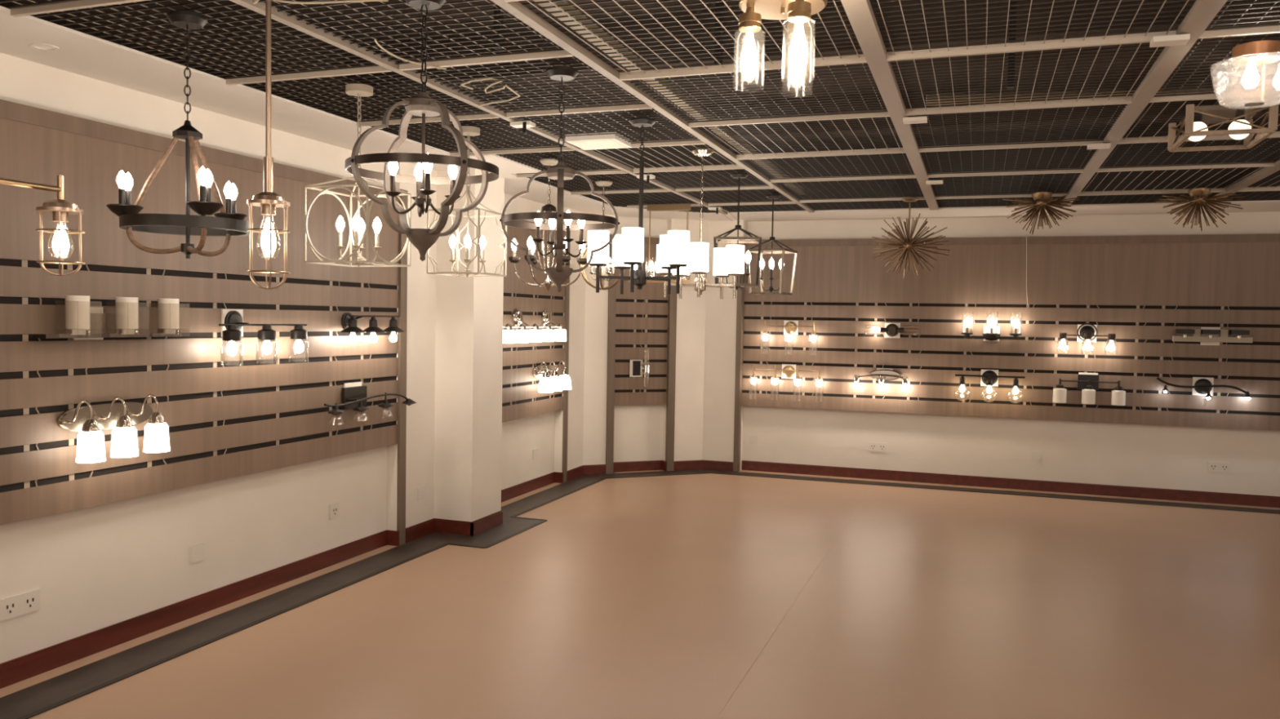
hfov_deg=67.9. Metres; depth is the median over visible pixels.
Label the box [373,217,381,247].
candle
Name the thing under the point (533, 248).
candle
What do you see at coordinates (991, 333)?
vanity light
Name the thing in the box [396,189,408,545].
trim
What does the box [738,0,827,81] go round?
ceiling light
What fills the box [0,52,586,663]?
wall
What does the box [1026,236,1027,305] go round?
power cord
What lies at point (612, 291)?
trim
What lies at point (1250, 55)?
ceiling light
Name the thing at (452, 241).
candle
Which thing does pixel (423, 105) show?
orb chandelier
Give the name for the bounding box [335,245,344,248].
drip tray
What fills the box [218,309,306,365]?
vanity light
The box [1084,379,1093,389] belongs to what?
socket
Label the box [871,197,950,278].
sputnik chandelier
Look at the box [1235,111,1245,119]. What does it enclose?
socket
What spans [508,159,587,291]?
chandelier
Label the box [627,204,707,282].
linear chandelier
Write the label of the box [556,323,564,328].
socket
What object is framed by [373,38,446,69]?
loose wire
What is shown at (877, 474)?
baseboard
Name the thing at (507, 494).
baseboard
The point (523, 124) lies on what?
outlet box
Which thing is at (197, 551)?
wall outlet
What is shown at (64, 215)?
socket
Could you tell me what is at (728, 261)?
drum chandelier
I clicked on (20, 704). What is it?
trim
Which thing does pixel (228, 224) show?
chandelier
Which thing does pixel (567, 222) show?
candle
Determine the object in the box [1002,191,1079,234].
sputnik chandelier
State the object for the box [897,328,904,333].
socket
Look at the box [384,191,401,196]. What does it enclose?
drip tray
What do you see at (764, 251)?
lantern
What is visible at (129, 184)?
bulb
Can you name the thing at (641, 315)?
panel
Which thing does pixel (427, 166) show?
candle
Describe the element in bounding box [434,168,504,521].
wall pillar
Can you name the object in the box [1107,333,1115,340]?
socket
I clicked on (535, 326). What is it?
socket
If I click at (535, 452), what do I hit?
wall outlet
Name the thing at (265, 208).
socket
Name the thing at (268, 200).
cage pendant
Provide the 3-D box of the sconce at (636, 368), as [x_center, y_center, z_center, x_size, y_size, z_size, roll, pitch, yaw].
[-0.005,0.080,9.371,0.204,0.385,0.083,1,2,5]
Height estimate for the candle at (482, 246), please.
0.136 m
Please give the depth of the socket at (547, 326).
8.06 m
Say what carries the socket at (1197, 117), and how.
attached to the ceiling light at (1195, 119)
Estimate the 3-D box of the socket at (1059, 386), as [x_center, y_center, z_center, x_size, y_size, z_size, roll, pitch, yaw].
[3.765,0.214,8.515,0.070,0.085,0.069,2,3,20]
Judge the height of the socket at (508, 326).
0.050 m
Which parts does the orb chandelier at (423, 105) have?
arm, arm, rod, chain, arm, arm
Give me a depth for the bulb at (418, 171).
3.05 m
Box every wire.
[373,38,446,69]
[460,77,520,106]
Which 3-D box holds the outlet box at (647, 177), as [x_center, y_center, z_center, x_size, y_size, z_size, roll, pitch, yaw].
[0.040,-1.239,6.545,0.110,0.060,0.075,2,3,20]
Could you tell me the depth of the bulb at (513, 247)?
6.00 m
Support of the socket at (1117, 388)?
attached to the vanity light at (1088, 383)
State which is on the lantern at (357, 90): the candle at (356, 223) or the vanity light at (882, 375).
the candle at (356, 223)
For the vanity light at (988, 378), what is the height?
0.296 m
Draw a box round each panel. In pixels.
[0,98,399,525]
[502,219,565,422]
[565,132,632,150]
[614,236,668,405]
[741,233,1279,431]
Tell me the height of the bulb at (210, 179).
0.127 m
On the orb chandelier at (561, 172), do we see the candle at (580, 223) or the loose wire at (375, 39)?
the candle at (580, 223)
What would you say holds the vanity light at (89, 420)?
attached to the panel at (225, 418)
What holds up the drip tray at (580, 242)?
on the orb chandelier at (561, 172)
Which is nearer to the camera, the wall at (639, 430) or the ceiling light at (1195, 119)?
the ceiling light at (1195, 119)
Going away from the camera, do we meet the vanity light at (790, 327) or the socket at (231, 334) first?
the socket at (231, 334)
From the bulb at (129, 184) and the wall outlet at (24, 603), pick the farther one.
the wall outlet at (24, 603)
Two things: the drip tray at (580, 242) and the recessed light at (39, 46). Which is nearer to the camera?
the recessed light at (39, 46)
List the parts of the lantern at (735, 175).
stem, rod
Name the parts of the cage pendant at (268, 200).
rod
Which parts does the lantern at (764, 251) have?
rod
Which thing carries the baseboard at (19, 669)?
attached to the wall at (97, 567)
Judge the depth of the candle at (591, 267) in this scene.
6.89 m
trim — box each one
[0,469,1279,718]
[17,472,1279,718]
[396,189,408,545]
[561,230,570,482]
[605,234,616,474]
[665,275,676,471]
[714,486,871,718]
[733,240,745,471]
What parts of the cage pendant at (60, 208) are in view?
post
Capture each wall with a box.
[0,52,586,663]
[582,213,707,465]
[702,211,1279,496]
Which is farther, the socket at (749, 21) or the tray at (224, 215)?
the tray at (224, 215)
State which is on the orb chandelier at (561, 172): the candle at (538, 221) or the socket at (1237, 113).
the candle at (538, 221)
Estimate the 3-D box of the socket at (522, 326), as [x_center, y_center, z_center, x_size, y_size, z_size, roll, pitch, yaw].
[-0.948,-0.266,7.630,0.064,0.050,0.064,2,3,20]
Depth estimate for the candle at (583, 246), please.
6.03 m
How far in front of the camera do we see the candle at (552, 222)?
3.91 m
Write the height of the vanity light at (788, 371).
0.350 m
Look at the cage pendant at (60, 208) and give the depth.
2.80 m
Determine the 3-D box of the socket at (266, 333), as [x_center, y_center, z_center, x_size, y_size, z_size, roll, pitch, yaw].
[-1.931,-0.141,4.918,0.086,0.077,0.086,2,3,20]
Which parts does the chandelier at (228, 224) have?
rope arm, rope arm, chain, rod, rope arm, rope arm, rope arm, rope arm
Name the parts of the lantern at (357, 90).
arm, frame, rod, chain, arm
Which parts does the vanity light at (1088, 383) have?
lamp shade, lamp shade, lamp shade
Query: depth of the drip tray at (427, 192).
2.87 m
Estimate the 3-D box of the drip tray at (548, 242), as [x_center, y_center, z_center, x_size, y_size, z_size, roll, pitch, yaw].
[-0.363,-0.479,3.924,0.052,0.013,0.051,1,2,-5]
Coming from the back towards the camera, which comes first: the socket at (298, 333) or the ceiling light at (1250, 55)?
the socket at (298, 333)
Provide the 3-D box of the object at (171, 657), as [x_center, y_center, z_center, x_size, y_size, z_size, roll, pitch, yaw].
[2.359,1.442,2.757,9.315,0.004,11.675,2,3,20]
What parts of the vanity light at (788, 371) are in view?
bulb, bulb, bulb, bulb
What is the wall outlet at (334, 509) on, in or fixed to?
attached to the wall at (97, 567)
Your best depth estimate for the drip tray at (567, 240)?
3.74 m
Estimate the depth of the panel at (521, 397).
8.01 m
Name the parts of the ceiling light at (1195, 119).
corner post, corner post, bulb, frame, bulb, corner post, corner post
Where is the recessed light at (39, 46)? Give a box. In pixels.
[30,42,59,50]
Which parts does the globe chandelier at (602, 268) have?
chain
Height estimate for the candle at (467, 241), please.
0.136 m
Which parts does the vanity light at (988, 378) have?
bulb, bulb, bulb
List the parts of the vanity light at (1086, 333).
bulb, bulb, bulb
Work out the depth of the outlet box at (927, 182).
6.56 m
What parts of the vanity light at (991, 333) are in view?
bulb, lamp shade, bulb, bulb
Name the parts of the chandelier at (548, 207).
arm, arm, arm, chain, arm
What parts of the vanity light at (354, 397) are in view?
arm, scroll arm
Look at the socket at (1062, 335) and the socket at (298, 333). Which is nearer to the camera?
the socket at (298, 333)
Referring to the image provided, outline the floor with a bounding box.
[0,470,1279,718]
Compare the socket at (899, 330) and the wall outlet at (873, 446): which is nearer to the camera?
the socket at (899, 330)
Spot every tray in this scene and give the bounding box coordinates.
[106,204,143,216]
[186,200,223,215]
[213,212,247,220]
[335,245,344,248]
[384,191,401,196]
[418,189,435,195]
[531,239,544,242]
[546,241,555,244]
[563,238,573,242]
[574,240,587,244]
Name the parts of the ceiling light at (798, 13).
bulb, plate, bulb, bulb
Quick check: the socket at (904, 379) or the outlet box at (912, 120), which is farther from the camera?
the socket at (904, 379)
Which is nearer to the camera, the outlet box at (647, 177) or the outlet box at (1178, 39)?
the outlet box at (1178, 39)
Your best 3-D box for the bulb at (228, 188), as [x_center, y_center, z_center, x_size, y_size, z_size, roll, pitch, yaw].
[-1.465,-0.572,3.384,0.031,0.127,0.031,2,3,20]
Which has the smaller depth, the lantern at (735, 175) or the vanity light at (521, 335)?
the lantern at (735, 175)
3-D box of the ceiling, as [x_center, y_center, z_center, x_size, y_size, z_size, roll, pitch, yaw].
[2.266,-1.473,2.883,10.150,0.784,12.450,2,3,20]
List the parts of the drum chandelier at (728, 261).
lamp shade, arm post, arm, arm post, lamp shade, arm post, lamp shade, stem, chain, arm, lamp shade, arm post, arm post, lamp shade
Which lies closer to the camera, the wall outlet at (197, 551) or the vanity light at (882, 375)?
the wall outlet at (197, 551)
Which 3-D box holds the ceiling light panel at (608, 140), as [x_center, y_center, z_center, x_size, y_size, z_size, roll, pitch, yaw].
[-0.232,-1.249,5.434,0.300,0.043,0.280,2,3,20]
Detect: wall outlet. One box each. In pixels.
[0,589,39,622]
[190,542,204,564]
[328,502,339,519]
[532,448,537,459]
[868,442,886,452]
[1030,451,1040,461]
[1207,462,1230,473]
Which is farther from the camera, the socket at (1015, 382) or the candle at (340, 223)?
the socket at (1015, 382)
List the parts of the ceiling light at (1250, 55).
bulb, stem, bulb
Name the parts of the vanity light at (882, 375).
bulb, bulb, bulb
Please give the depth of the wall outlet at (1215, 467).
8.27 m
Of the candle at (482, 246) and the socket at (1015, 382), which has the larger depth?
the socket at (1015, 382)
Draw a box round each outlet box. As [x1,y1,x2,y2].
[510,120,535,133]
[636,174,655,183]
[707,207,740,222]
[902,115,927,124]
[925,180,942,184]
[1087,142,1111,149]
[1149,33,1190,47]
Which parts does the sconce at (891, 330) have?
bulb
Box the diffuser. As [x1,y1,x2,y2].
[570,139,627,149]
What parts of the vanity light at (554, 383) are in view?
arm, lamp shade, arm, lamp shade, arm, lamp shade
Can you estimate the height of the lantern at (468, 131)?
0.788 m
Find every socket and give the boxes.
[52,211,68,222]
[222,324,241,341]
[257,324,275,340]
[261,204,275,215]
[290,324,306,339]
[503,323,511,329]
[518,323,525,329]
[531,323,538,329]
[543,323,551,329]
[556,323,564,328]
[738,6,761,33]
[786,0,811,22]
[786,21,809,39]
[853,374,859,382]
[878,375,884,382]
[880,327,886,332]
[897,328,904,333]
[902,376,907,383]
[959,375,965,384]
[986,376,992,386]
[1012,377,1019,386]
[1055,378,1064,388]
[1059,333,1066,339]
[1084,333,1092,339]
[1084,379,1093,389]
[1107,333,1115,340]
[1114,380,1123,391]
[1193,114,1202,122]
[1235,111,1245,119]
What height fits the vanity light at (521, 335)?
0.273 m
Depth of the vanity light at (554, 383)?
8.20 m
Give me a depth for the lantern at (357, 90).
4.14 m
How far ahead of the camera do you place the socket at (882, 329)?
9.03 m
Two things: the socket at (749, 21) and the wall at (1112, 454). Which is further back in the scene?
the wall at (1112, 454)
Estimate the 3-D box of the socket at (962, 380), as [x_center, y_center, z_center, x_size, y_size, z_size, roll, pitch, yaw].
[2.981,0.189,8.783,0.060,0.085,0.060,2,3,20]
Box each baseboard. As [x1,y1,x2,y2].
[0,529,399,688]
[405,511,502,542]
[501,471,563,502]
[566,460,737,481]
[741,460,1279,507]
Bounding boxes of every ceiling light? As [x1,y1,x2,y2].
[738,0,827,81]
[1167,99,1279,151]
[1231,40,1279,106]
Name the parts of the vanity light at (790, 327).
bulb, bulb, bulb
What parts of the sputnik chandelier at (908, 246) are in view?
rod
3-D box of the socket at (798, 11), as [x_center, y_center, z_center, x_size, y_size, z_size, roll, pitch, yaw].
[0.478,-1.052,2.846,0.072,0.068,0.072,2,3,20]
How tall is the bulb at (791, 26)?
0.068 m
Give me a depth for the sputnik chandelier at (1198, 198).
6.73 m
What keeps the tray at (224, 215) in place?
on the chandelier at (228, 224)
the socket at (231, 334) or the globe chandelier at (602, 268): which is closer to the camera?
the socket at (231, 334)
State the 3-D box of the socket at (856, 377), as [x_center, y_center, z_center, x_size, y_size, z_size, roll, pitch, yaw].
[2.075,0.177,9.105,0.056,0.070,0.055,2,3,20]
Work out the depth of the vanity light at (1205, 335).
8.12 m
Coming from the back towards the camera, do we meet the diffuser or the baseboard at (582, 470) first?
the baseboard at (582, 470)
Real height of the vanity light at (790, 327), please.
0.335 m
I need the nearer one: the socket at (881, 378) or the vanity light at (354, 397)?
the vanity light at (354, 397)
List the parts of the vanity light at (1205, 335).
dark glass, dark glass, dark glass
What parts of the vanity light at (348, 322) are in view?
lamp shade, bulb, bulb, lamp shade, bulb, lamp shade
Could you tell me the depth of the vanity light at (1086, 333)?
8.46 m
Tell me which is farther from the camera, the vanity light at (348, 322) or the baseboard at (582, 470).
the baseboard at (582, 470)
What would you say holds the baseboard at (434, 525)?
attached to the wall pillar
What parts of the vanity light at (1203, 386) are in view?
wave arm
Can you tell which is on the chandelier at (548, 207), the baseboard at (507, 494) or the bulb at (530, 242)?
the bulb at (530, 242)
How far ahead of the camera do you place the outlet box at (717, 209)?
8.30 m
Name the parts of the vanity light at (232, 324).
bulb, bulb, bulb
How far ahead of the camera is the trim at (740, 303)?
9.53 m
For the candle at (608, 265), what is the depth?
6.86 m
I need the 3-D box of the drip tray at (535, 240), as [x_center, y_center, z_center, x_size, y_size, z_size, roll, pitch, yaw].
[-0.408,-0.475,3.802,0.052,0.013,0.051,1,2,-5]
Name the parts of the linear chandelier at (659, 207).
rod, rod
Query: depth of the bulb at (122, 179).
3.16 m
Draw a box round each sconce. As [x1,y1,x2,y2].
[628,360,649,377]
[865,322,904,337]
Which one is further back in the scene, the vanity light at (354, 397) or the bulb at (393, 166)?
the vanity light at (354, 397)
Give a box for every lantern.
[303,83,411,267]
[426,125,507,277]
[713,173,761,290]
[746,194,797,295]
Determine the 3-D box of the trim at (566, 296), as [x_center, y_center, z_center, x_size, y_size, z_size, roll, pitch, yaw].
[-0.679,-0.030,8.739,0.020,2.337,0.071,2,3,20]
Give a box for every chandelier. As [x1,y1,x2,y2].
[106,10,253,258]
[345,0,498,261]
[499,66,619,292]
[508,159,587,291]
[577,181,625,289]
[587,117,689,294]
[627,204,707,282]
[656,148,744,299]
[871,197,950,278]
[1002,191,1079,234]
[1155,187,1244,231]
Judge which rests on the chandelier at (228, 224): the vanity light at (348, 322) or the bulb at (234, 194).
the bulb at (234, 194)
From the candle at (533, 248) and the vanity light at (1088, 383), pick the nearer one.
the candle at (533, 248)
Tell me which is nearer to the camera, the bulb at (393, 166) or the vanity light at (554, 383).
the bulb at (393, 166)
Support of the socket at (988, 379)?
attached to the vanity light at (988, 378)
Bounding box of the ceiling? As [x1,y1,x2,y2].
[0,0,1279,221]
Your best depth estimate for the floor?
4.83 m
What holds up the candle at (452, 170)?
on the orb chandelier at (423, 105)
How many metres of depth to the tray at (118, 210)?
3.16 m
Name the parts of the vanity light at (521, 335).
lamp shade, lamp shade, lamp shade, lamp shade, lamp shade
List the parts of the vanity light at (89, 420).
arm, lamp shade, arm, lamp shade, arm, lamp shade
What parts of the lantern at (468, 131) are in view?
frame, rod, chain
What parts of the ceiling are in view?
hanger rod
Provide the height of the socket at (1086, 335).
0.055 m
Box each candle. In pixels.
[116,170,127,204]
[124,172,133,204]
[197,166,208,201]
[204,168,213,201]
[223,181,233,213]
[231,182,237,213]
[336,216,344,245]
[351,213,360,244]
[360,217,364,247]
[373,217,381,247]
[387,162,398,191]
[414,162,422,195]
[422,162,432,190]
[448,164,457,194]
[449,235,456,259]
[463,234,471,259]
[480,235,485,260]
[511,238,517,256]
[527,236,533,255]
[531,242,535,255]
[534,210,542,239]
[548,218,555,241]
[564,210,572,238]
[577,220,585,240]
[579,240,585,257]
[590,266,593,272]
[607,257,611,272]
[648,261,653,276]
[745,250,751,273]
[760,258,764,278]
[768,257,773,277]
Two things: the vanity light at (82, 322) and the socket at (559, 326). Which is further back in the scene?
the socket at (559, 326)
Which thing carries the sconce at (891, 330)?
attached to the panel at (1140, 290)
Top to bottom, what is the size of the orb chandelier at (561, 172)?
0.890 m
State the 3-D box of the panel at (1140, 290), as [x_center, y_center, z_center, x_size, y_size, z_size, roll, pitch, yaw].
[4.864,-0.245,8.236,8.100,1.664,0.076,2,3,20]
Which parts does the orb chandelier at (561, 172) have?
arm, arm, chain, arm, arm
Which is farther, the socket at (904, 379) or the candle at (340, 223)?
the socket at (904, 379)
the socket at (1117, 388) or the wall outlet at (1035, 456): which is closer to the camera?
the socket at (1117, 388)
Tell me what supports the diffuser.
attached to the ceiling light panel at (608, 140)
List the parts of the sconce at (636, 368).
dark panel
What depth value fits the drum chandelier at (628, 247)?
4.69 m
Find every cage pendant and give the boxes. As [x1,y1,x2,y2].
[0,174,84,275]
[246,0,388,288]
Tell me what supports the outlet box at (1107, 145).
attached to the ceiling
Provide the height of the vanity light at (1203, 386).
0.233 m
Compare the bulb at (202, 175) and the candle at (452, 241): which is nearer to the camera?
the bulb at (202, 175)
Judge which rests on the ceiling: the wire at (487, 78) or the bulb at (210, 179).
the wire at (487, 78)
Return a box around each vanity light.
[32,295,181,340]
[56,394,169,463]
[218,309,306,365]
[324,382,417,422]
[339,312,405,343]
[502,308,566,343]
[532,360,571,392]
[748,364,821,399]
[760,320,815,353]
[853,368,907,391]
[954,369,1025,401]
[961,311,1022,341]
[1052,372,1125,405]
[1059,323,1116,353]
[1156,377,1251,404]
[1172,327,1253,345]
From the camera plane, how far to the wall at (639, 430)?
9.52 m
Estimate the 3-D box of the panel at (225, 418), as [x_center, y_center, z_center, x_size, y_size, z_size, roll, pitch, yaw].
[-2.839,-0.144,2.772,0.076,1.650,7.323,2,3,20]
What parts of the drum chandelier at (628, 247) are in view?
arm post, lamp shade, arm, lamp shade, arm post, arm post, lamp shade, stem, chain, arm, arm, lamp shade, arm post, arm post, lamp shade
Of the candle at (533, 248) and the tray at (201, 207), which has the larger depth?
the candle at (533, 248)
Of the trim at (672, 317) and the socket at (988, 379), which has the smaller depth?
the socket at (988, 379)
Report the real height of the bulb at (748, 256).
0.159 m

